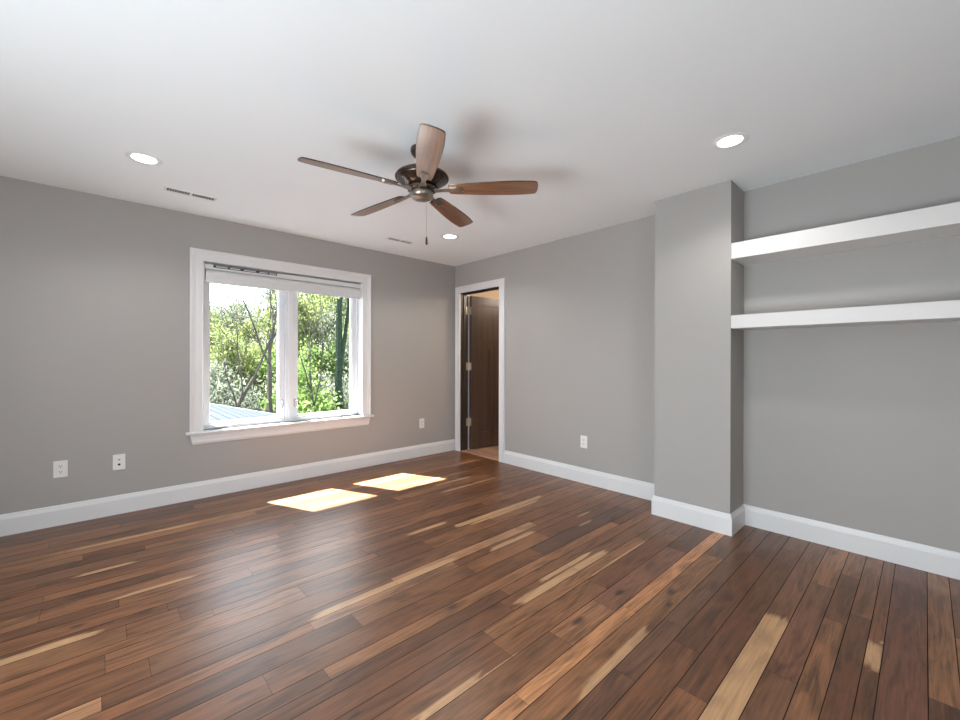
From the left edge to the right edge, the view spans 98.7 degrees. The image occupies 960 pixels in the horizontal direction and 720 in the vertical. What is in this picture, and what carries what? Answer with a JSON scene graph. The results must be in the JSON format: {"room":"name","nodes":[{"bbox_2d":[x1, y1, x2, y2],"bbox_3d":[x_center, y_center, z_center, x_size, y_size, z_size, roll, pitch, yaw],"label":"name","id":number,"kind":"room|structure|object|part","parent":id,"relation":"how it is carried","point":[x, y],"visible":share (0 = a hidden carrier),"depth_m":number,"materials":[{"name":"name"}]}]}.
{"room":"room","nodes":[
{"label":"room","id":0,"kind":"room"},
{"bbox_2d":[0,176,454,514],"bbox_3d":[-1.606,0.024,4.430,7.900,2.540,0.180,0,0,-43],"label":"wall","id":1,"kind":"structure","parent":0,"point":[95,289],"depth_m":3.25,"materials":[{"name":"grey paint"}]},
{"bbox_2d":[53,460,67,477],"bbox_3d":[-3.035,0.789,2.981,0.074,0.120,0.009,0,0,-43],"label":"wall outlet","id":2,"kind":"object","parent":1,"relation":"attached to","point":[60,468],"visible":1,"depth_m":2.98,"materials":[{"name":"white plastic"}]},
{"bbox_2d":[113,454,124,470],"bbox_3d":[-2.801,0.792,3.197,0.074,0.120,0.009,0,0,-43],"label":"wall jack","id":3,"kind":"object","parent":1,"relation":"attached to","point":[118,460],"visible":1,"depth_m":3.19,"materials":[{"name":"white plastic"}]},
{"bbox_2d":[0,439,454,536],"bbox_3d":[-2.312,1.121,3.646,5.400,0.145,0.016,0,0,-43],"label":"baseboard","id":4,"kind":"structure","parent":1,"relation":"attached to","point":[46,517],"depth_m":3.50,"materials":[{"name":"white paint"}]},
{"bbox_2d":[185,247,373,444],"bbox_3d":[-1.902,-0.113,4.124,1.736,1.682,0.226,0,0,-43],"label":"window","id":5,"kind":"structure","parent":1,"relation":"in","point":[287,420],"depth_m":4.11,"materials":[{"name":"white paint"}]},
{"bbox_3d":[-2.334,0.592,3.751,0.136,0.039,0.040,0,0,-43],"label":"crank handle","id":6,"kind":"part","parent":5,"relation":"part of","materials":[{"name":"white plastic"}]},
{"bbox_3d":[-2.236,-0.121,3.921,0.683,1.422,0.066,0,0,-43],"label":"sash","id":7,"kind":"part","parent":5,"relation":"part of","materials":[{"name":"white plastic"}]},
{"bbox_3d":[-1.945,-0.121,4.170,1.480,1.470,0.100,0,0,-43],"label":"frame","id":8,"kind":"part","parent":5,"relation":"part of","materials":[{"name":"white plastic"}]},
{"bbox_2d":[204,263,360,298],"bbox_3d":[-1.889,-0.759,4.111,1.474,0.169,0.103,0,0,-43],"label":"roller shade","id":9,"kind":"object","parent":5,"relation":"attached to","point":[216,274],"visible":0.85,"depth_m":3.99,"materials":[{"name":"white fabric"}]},
{"bbox_3d":[-1.673,-0.121,4.442,0.681,1.422,0.066,0,0,-43],"label":"sash","id":10,"kind":"part","parent":5,"relation":"part of","materials":[{"name":"white plastic"}]},
{"bbox_3d":[-1.484,0.593,4.537,0.136,0.039,0.040,0,0,-43],"label":"crank handle","id":11,"kind":"part","parent":5,"relation":"part of","materials":[{"name":"white plastic"}]},
{"bbox_2d":[419,418,423,427],"bbox_3d":[-0.723,0.787,5.121,0.074,0.120,0.009,0,0,-43],"label":"wall outlet","id":12,"kind":"object","parent":1,"relation":"attached to","point":[421,421],"visible":1,"depth_m":5.12,"materials":[{"name":"white plastic"}]},
{"bbox_2d":[0,445,959,719],"bbox_3d":[0.315,1.251,2.389,7.650,0.100,5.470,0,0,-43],"label":"floor","id":13,"kind":"structure","parent":0,"point":[449,585],"depth_m":1.96,"materials":[{"name":"brown wood"}]},
{"bbox_2d":[0,0,959,265],"bbox_3d":[-0.498,-1.340,1.636,5.730,0.200,5.780,0,0,-43],"label":"ceiling","id":14,"kind":"structure","parent":0,"point":[615,109],"depth_m":1.95,"materials":[{"name":"white paint"}]},
{"bbox_2d":[125,151,162,165],"bbox_3d":[-2.075,-1.241,2.545,0.184,0.006,0.184,0,0,-43],"label":"recessed light","id":15,"kind":"object","parent":14,"relation":"in","point":[140,157],"visible":1,"depth_m":2.54,"materials":[{"name":"white plastic"}]},
{"bbox_2d":[131,154,156,163],"bbox_3d":[-2.075,-1.242,2.545,0.125,0.004,0.125,0,0,25],"label":"diffuser","id":16,"kind":"object","parent":15,"relation":"attached to","point":[140,158],"depth_m":2.54,"materials":[{"name":"white plastic"}]},
{"bbox_2d":[163,186,216,201],"bbox_3d":[-2.168,-1.243,3.091,0.324,0.005,0.084,0,0,-43],"label":"ceiling vent","id":17,"kind":"object","parent":14,"relation":"in","point":[169,189],"visible":1,"depth_m":3.08,"materials":[{"name":"white plastic"}]},
{"bbox_2d":[166,188,214,199],"bbox_3d":[-2.168,-1.244,3.091,0.296,0.001,0.072,0,0,-43],"label":"grille","id":18,"kind":"object","parent":17,"relation":"attached to","point":[173,190],"depth_m":3.09,"materials":[{"name":"white plastic"}]},
{"bbox_2d":[386,237,413,243],"bbox_3d":[-0.832,-1.242,4.290,0.295,0.005,0.084,0,0,-43],"label":"ceiling vent","id":19,"kind":"object","parent":14,"relation":"in","point":[388,238],"visible":1,"depth_m":4.29,"materials":[{"name":"white plastic"}]},
{"bbox_2d":[297,123,537,244],"bbox_3d":[-0.385,-0.959,2.434,1.294,0.564,1.273,0,0,-43],"label":"ceiling fan","id":20,"kind":"object","parent":14,"relation":"hanging from","point":[422,179],"visible":1,"depth_m":2.36,"materials":[{"name":"brown wood"}]},
{"bbox_3d":[-0.689,-1.001,2.191,0.518,0.034,0.127,0,0,-34],"label":"blade","id":21,"kind":"part","parent":20,"relation":"part of","materials":[{"name":"brown wood"}]},
{"bbox_3d":[-0.660,-1.002,2.693,0.518,0.034,0.127,0,0,40],"label":"blade","id":22,"kind":"part","parent":20,"relation":"part of","materials":[{"name":"brown wood"}]},
{"bbox_3d":[-0.315,-0.838,2.424,0.004,0.229,0.004,0,0,-43],"label":"bead chain","id":23,"kind":"part","parent":20,"relation":"part of","materials":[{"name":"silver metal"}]},
{"bbox_3d":[-0.254,-1.000,2.015,0.127,0.034,0.518,0,0,-12],"label":"blade","id":24,"kind":"part","parent":20,"relation":"part of","materials":[{"name":"brown wood"}]},
{"bbox_3d":[-0.190,-1.001,2.813,0.127,0.034,0.518,0,0,21],"label":"blade","id":25,"kind":"part","parent":20,"relation":"part of","materials":[{"name":"brown wood"}]},
{"bbox_3d":[0.076,-1.000,2.398,0.518,0.034,0.127,0,0,3],"label":"blade","id":26,"kind":"part","parent":20,"relation":"part of","materials":[{"name":"brown wood"}]},
{"bbox_2d":[441,234,458,238],"bbox_3d":[-0.303,-1.240,4.146,0.184,0.006,0.184,0,0,-43],"label":"recessed light","id":27,"kind":"object","parent":14,"relation":"in","point":[445,236],"visible":1,"depth_m":4.13,"materials":[{"name":"white plastic"}]},
{"bbox_2d":[444,235,455,238],"bbox_3d":[-0.303,-1.241,4.146,0.125,0.004,0.125,0,0,-20],"label":"diffuser","id":28,"kind":"object","parent":27,"relation":"attached to","point":[445,236],"depth_m":4.15,"materials":[{"name":"white plastic"}]},
{"bbox_2d":[711,132,748,149],"bbox_3d":[1.411,-1.234,2.326,0.184,0.006,0.184,0,0,-43],"label":"recessed light","id":29,"kind":"object","parent":14,"relation":"in","point":[731,140],"visible":1,"depth_m":2.31,"materials":[{"name":"white plastic"}]},
{"bbox_2d":[717,135,742,146],"bbox_3d":[1.411,-1.235,2.326,0.125,0.004,0.125,0,0,25],"label":"diffuser","id":30,"kind":"object","parent":29,"relation":"attached to","point":[730,140],"depth_m":2.32,"materials":[{"name":"white plastic"}]},
{"bbox_2d":[455,278,504,462],"bbox_3d":[0.295,0.119,5.418,0.875,2.156,0.898,0,0,-43],"label":"door","id":31,"kind":"structure","parent":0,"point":[486,366],"depth_m":5.48,"materials":[{"name":"white paint"}]},
{"bbox_3d":[0.041,0.420,5.601,0.198,1.108,0.022,0,0,-35],"label":"panel","id":32,"kind":"part","parent":31,"relation":"part of","materials":[{"name":"brown wood"}]},
{"bbox_3d":[0.164,-0.504,5.686,0.495,0.460,0.022,0,0,-35],"label":"panel","id":33,"kind":"part","parent":31,"relation":"part of","materials":[{"name":"brown wood"}]},
{"bbox_3d":[0.284,0.420,5.773,0.198,1.108,0.022,0,0,-35],"label":"panel","id":34,"kind":"part","parent":31,"relation":"part of","materials":[{"name":"brown wood"}]},
{"bbox_2d":[469,290,498,446],"bbox_3d":[1.475,0.029,5.319,2.170,2.540,2.700,0,0,-43],"label":"wall","id":35,"kind":"structure","parent":0,"point":[494,294],"depth_m":5.73,"materials":[{"name":"beige paint"}]},
{"bbox_2d":[455,136,959,552],"bbox_3d":[1.616,0.032,3.473,0.130,2.540,5.600,0,0,-43],"label":"wall","id":36,"kind":"structure","parent":0,"point":[854,427],"depth_m":2.77,"materials":[{"name":"grey paint"}]},
{"bbox_2d":[580,435,586,447],"bbox_3d":[1.013,0.799,4.021,0.009,0.120,0.074,0,0,-43],"label":"wall outlet","id":37,"kind":"object","parent":36,"relation":"attached to","point":[583,441],"visible":1,"depth_m":4.02,"materials":[{"name":"white plastic"}]},
{"bbox_2d":[654,180,743,513],"bbox_3d":[1.651,-0.017,3.120,0.298,2.440,0.525,0,0,-43],"label":"wall pier","id":38,"kind":"object","parent":36,"relation":"attached to","point":[699,357],"visible":0.79,"depth_m":2.99,"materials":[{"name":"grey paint"}]},
{"bbox_2d":[651,496,744,536],"bbox_3d":[1.642,1.130,3.117,0.314,0.145,0.557,0,0,-43],"label":"baseboard","id":39,"kind":"structure","parent":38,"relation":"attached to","point":[708,519],"depth_m":2.97,"materials":[{"name":"white paint"}]},
{"bbox_2d":[504,450,959,579],"bbox_3d":[1.805,1.131,3.160,0.016,0.145,4.477,0,0,-43],"label":"baseboard","id":40,"kind":"structure","parent":36,"relation":"attached to","point":[935,560],"depth_m":2.73,"materials":[{"name":"white paint"}]},
{"bbox_2d":[731,202,959,265],"bbox_3d":[2.529,-0.744,2.173,0.295,0.108,2.053,0,0,-43],"label":"floating shelf","id":41,"kind":"object","parent":36,"relation":"attached to","point":[939,221],"visible":1,"depth_m":2.40,"materials":[{"name":"white paint"}]},
{"bbox_2d":[731,300,959,329],"bbox_3d":[2.528,-0.259,2.174,0.295,0.089,2.053,0,0,-43],"label":"floating shelf","id":42,"kind":"object","parent":36,"relation":"attached to","point":[938,311],"visible":1,"depth_m":2.37,"materials":[{"name":"white paint"}]},
{"label":"outside","id":43,"kind":"structure","parent":0,"visible":0},
{"bbox_2d":[211,350,348,397],"bbox_3d":[-16.695,1.164,45.253,90.000,7.279,80.000,0,0,-43],"label":"ground","id":44,"kind":"structure","parent":43,"point":[318,350],"depth_m":41.32,"materials":[{"name":"green plant"}]},
{"bbox_2d":[210,303,227,351],"bbox_3d":[-16.128,0.248,21.867,4.745,7.184,3.342,0,0,-1],"label":"tree","id":45,"kind":"object","parent":44,"relation":"on","point":[220,321],"visible":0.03,"depth_m":22.63,"materials":[{"name":"green plant"}]},
{"bbox_2d":[210,303,230,335],"bbox_3d":[-19.785,-0.827,28.107,3.747,7.496,5.638,0,0,34],"label":"tree","id":46,"kind":"object","parent":44,"relation":"on","point":[213,303],"visible":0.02,"depth_m":29.60,"materials":[{"name":"green plant"}]},
{"bbox_2d":[210,377,232,403],"bbox_3d":[-11.989,2.183,15.821,4.664,4.304,4.176,0,0,5],"label":"shrub","id":47,"kind":"object","parent":44,"relation":"on","point":[229,377],"visible":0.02,"depth_m":16.11,"materials":[{"name":"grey plant"}]},
{"bbox_2d":[210,356,234,391],"bbox_3d":[-11.675,1.701,17.490,2.230,4.448,3.365,0,0,-33],"label":"tree","id":48,"kind":"object","parent":44,"relation":"on","point":[217,369],"visible":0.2,"depth_m":16.93,"materials":[{"name":"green plant"}]},
{"bbox_2d":[211,295,237,328],"bbox_3d":[-26.942,-2.711,40.651,6.111,8.110,4.032,0,0,22],"label":"tree","id":49,"kind":"object","parent":44,"relation":"on","point":[218,295],"visible":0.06,"depth_m":40.39,"materials":[{"name":"green plant"}]},
{"bbox_2d":[211,361,237,403],"bbox_3d":[-11.985,2.168,17.319,4.358,4.492,4.867,0,0,-21],"label":"shrub","id":50,"kind":"object","parent":44,"relation":"on","point":[212,361],"visible":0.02,"depth_m":17.20,"materials":[{"name":"green plant"}]},
{"bbox_2d":[210,303,241,349],"bbox_3d":[-17.150,-0.399,24.293,3.819,8.386,6.038,0,0,4],"label":"tree","id":51,"kind":"object","parent":44,"relation":"on","point":[230,303],"visible":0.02,"depth_m":26.18,"materials":[{"name":"green plant"}]},
{"bbox_2d":[210,293,258,352],"bbox_3d":[-18.288,-1.106,28.983,4.034,8.115,6.116,0,0,24],"label":"tree","id":52,"kind":"object","parent":44,"relation":"on","point":[233,309],"visible":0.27,"depth_m":29.88,"materials":[{"name":"green plant"}]},
{"bbox_2d":[210,329,265,399],"bbox_3d":[-13.867,0.891,22.924,4.234,5.629,2.814,0,0,-39],"label":"tree","id":53,"kind":"object","parent":44,"relation":"on","point":[215,329],"visible":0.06,"depth_m":23.28,"materials":[{"name":"green plant"}]},
{"bbox_2d":[211,310,264,388],"bbox_3d":[-19.782,-1.011,33.188,3.472,6.985,5.263,0,0,31],"label":"tree","id":54,"kind":"object","parent":44,"relation":"on","point":[213,310],"visible":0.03,"depth_m":32.68,"materials":[{"name":"green plant"}]},
{"bbox_2d":[210,355,272,411],"bbox_3d":[-11.065,2.184,16.457,5.421,5.003,4.854,0,0,32],"label":"shrub","id":55,"kind":"object","parent":44,"relation":"on","point":[225,388],"visible":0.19,"depth_m":15.96,"materials":[{"name":"green plant"}]},
{"bbox_2d":[210,319,276,403],"bbox_3d":[-11.211,1.095,19.267,4.323,6.005,2.734,0,0,-42],"label":"tree","id":56,"kind":"object","parent":44,"relation":"on","point":[230,352],"visible":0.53,"depth_m":18.86,"materials":[{"name":"green plant"}]},
{"bbox_2d":[210,284,276,407],"bbox_3d":[-7.333,-0.722,12.141,3.475,10.031,4.392,0,0,-9],"label":"bare tree","id":57,"kind":"object","parent":44,"relation":"on","point":[236,347],"visible":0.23,"depth_m":12.84,"materials":[{"name":"grey plant"}]},
{"bbox_2d":[211,283,276,412],"bbox_3d":[-8.977,-1.632,16.909,4.434,11.756,4.679,0,0,20],"label":"bare tree","id":58,"kind":"object","parent":44,"relation":"on","point":[269,368],"visible":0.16,"depth_m":16.31,"materials":[{"name":"grey plant"}]},
{"bbox_2d":[222,297,268,320],"bbox_3d":[-23.807,-2.217,42.280,5.470,8.282,3.853,0,0,6],"label":"tree","id":59,"kind":"object","parent":44,"relation":"on","point":[231,297],"visible":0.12,"depth_m":41.70,"materials":[{"name":"green plant"}]},
{"bbox_2d":[220,315,273,344],"bbox_3d":[-17.227,-0.605,31.712,5.417,7.189,3.574,0,0,-23],"label":"tree","id":60,"kind":"object","parent":44,"relation":"on","point":[220,315],"visible":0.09,"depth_m":31.02,"materials":[{"name":"green plant"}]},
{"bbox_2d":[232,375,266,409],"bbox_3d":[-10.740,2.619,19.013,3.758,3.874,4.197,0,0,36],"label":"shrub","id":61,"kind":"object","parent":44,"relation":"on","point":[263,388],"visible":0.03,"depth_m":18.84,"materials":[{"name":"green plant"}]},
{"bbox_2d":[224,314,276,395],"bbox_3d":[-13.904,0.326,26.222,4.242,6.422,2.988,0,0,5],"label":"tree","id":62,"kind":"object","parent":44,"relation":"on","point":[245,334],"visible":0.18,"depth_m":25.60,"materials":[{"name":"green plant"}]},
{"bbox_2d":[229,297,275,338],"bbox_3d":[-22.573,-2.542,43.108,6.596,8.769,4.384,0,0,-12],"label":"tree","id":63,"kind":"object","parent":44,"relation":"on","point":[232,297],"visible":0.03,"depth_m":42.40,"materials":[{"name":"green plant"}]},
{"bbox_2d":[234,288,276,406],"bbox_3d":[-7.809,-1.265,15.238,3.132,11.111,3.896,0,0,1],"label":"bare tree","id":64,"kind":"object","parent":44,"relation":"on","point":[251,381],"visible":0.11,"depth_m":14.32,"materials":[{"name":"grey plant"}]},
{"bbox_2d":[246,311,270,343],"bbox_3d":[-16.706,-1.000,34.493,5.459,7.244,3.601,0,0,-30],"label":"tree","id":65,"kind":"object","parent":44,"relation":"on","point":[253,311],"visible":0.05,"depth_m":33.50,"materials":[{"name":"green plant"}]},
{"bbox_2d":[213,374,309,413],"bbox_3d":[-9.334,2.658,16.995,4.519,4.170,4.046,0,0,-41],"label":"shrub","id":66,"kind":"object","parent":44,"relation":"on","point":[255,386],"visible":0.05,"depth_m":17.05,"materials":[{"name":"green plant"}]},
{"bbox_2d":[235,339,301,395],"bbox_3d":[-10.656,1.549,20.749,3.438,5.204,2.421,0,0,4],"label":"tree","id":67,"kind":"object","parent":44,"relation":"on","point":[263,377],"visible":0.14,"depth_m":20.40,"materials":[{"name":"green plant"}]},
{"bbox_2d":[257,289,308,307],"bbox_3d":[-21.450,-4.056,48.072,8.721,11.506,5.806,0,0,-6],"label":"tree","id":68,"kind":"object","parent":44,"relation":"on","point":[266,293],"visible":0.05,"depth_m":46.75,"materials":[{"name":"green plant"}]},
{"bbox_2d":[243,334,324,399],"bbox_3d":[-9.030,1.516,19.304,4.996,5.528,3.531,0,0,33],"label":"tree","id":69,"kind":"object","parent":44,"relation":"on","point":[301,378],"visible":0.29,"depth_m":19.06,"materials":[{"name":"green plant"}]},
{"bbox_2d":[239,289,329,355],"bbox_3d":[-12.217,-1.014,25.635,6.798,9.442,4.299,0,0,36],"label":"tree","id":70,"kind":"object","parent":44,"relation":"on","point":[301,335],"visible":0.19,"depth_m":25.14,"materials":[{"name":"green plant"}]},
{"bbox_2d":[253,296,323,359],"bbox_3d":[-12.207,-0.614,27.100,3.684,8.091,5.825,0,0,-13],"label":"tree","id":71,"kind":"object","parent":44,"relation":"on","point":[272,296],"visible":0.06,"depth_m":27.84,"materials":[{"name":"green plant"}]},
{"bbox_2d":[259,335,321,388],"bbox_3d":[-10.165,1.466,21.940,2.708,5.424,4.082,0,0,35],"label":"tree","id":72,"kind":"object","parent":44,"relation":"on","point":[276,335],"visible":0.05,"depth_m":22.49,"materials":[{"name":"green plant"}]},
{"bbox_2d":[253,372,347,413],"bbox_3d":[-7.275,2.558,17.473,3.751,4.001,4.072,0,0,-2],"label":"shrub","id":73,"kind":"object","parent":44,"relation":"on","point":[305,402],"visible":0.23,"depth_m":17.07,"materials":[{"name":"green plant"}]},
{"bbox_2d":[275,293,339,410],"bbox_3d":[-7.112,-0.981,17.265,3.247,10.400,5.852,0,0,-21],"label":"bare tree","id":74,"kind":"object","parent":44,"relation":"on","point":[313,341],"visible":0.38,"depth_m":17.12,"materials":[{"name":"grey plant"}]},
{"bbox_2d":[298,335,348,387],"bbox_3d":[-8.336,1.242,23.919,3.624,5.674,5.128,0,0,3],"label":"tree","id":75,"kind":"object","parent":44,"relation":"on","point":[316,358],"visible":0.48,"depth_m":22.83,"materials":[{"name":"green plant"}]},
{"bbox_2d":[298,293,348,382],"bbox_3d":[-11.065,-1.145,28.656,6.024,9.120,4.243,0,0,21],"label":"tree","id":76,"kind":"object","parent":44,"relation":"on","point":[332,298],"visible":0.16,"depth_m":28.44,"materials":[{"name":"green plant"}]},
{"bbox_2d":[313,295,334,388],"bbox_3d":[-12.194,-3.409,35.184,5.500,12.078,8.696,0,0,-2],"label":"tree","id":77,"kind":"object","parent":44,"relation":"on","point":[314,295],"visible":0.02,"depth_m":34.68,"materials":[{"name":"green plant"}]},
{"bbox_2d":[300,372,348,410],"bbox_3d":[-6.993,2.593,19.619,4.051,4.175,4.524,0,0,14],"label":"shrub","id":78,"kind":"object","parent":44,"relation":"on","point":[327,387],"visible":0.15,"depth_m":19.39,"materials":[{"name":"green plant"}]},
{"bbox_2d":[302,297,348,385],"bbox_3d":[-9.594,-0.370,26.761,4.155,8.358,6.298,0,0,-6],"label":"tree","id":79,"kind":"object","parent":44,"relation":"on","point":[331,321],"visible":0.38,"depth_m":25.88,"materials":[{"name":"green plant"}]},
{"bbox_2d":[303,366,348,410],"bbox_3d":[-6.997,2.271,22.044,4.806,4.953,5.367,0,0,28],"label":"shrub","id":80,"kind":"object","parent":44,"relation":"on","point":[344,381],"visible":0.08,"depth_m":20.87,"materials":[{"name":"green plant"}]},
{"bbox_2d":[312,295,345,333],"bbox_3d":[-11.179,-1.855,35.738,8.823,9.762,6.234,0,0,-34],"label":"tree","id":81,"kind":"object","parent":44,"relation":"on","point":[315,295],"visible":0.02,"depth_m":34.23,"materials":[{"name":"green plant"}]},
{"bbox_2d":[320,323,348,388],"bbox_3d":[-6.599,0.792,22.800,4.989,6.621,3.291,0,0,44],"label":"tree","id":82,"kind":"object","parent":44,"relation":"on","point":[334,337],"visible":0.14,"depth_m":22.77,"materials":[{"name":"green plant"}]},
{"bbox_2d":[321,316,348,374],"bbox_3d":[-7.189,0.288,24.070,5.164,7.173,3.266,0,0,38],"label":"tree","id":83,"kind":"object","parent":44,"relation":"on","point":[345,316],"visible":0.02,"depth_m":23.55,"materials":[{"name":"green plant"}]},
{"bbox_2d":[326,297,348,410],"bbox_3d":[-5.618,-5.507,20.152,3.726,19.558,3.168,0,0,-22],"label":"tree","id":84,"kind":"object","parent":44,"relation":"on","point":[340,343],"visible":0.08,"depth_m":18.79,"materials":[{"name":"green plant"}]},
{"bbox_2d":[328,377,348,409],"bbox_3d":[-6.397,2.679,20.813,4.529,4.180,4.056,0,0,41],"label":"shrub","id":85,"kind":"object","parent":44,"relation":"on","point":[346,406],"visible":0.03,"depth_m":19.64,"materials":[{"name":"green plant"}]},
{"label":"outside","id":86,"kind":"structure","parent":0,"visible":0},
{"bbox_2d":[210,403,276,420],"bbox_3d":[-3.674,0.796,5.707,6.400,1.833,4.420,0,0,-43],"label":"roof","id":87,"kind":"structure","parent":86,"point":[217,412],"depth_m":6.42,"materials":[{"name":"white metal"}]}
]}

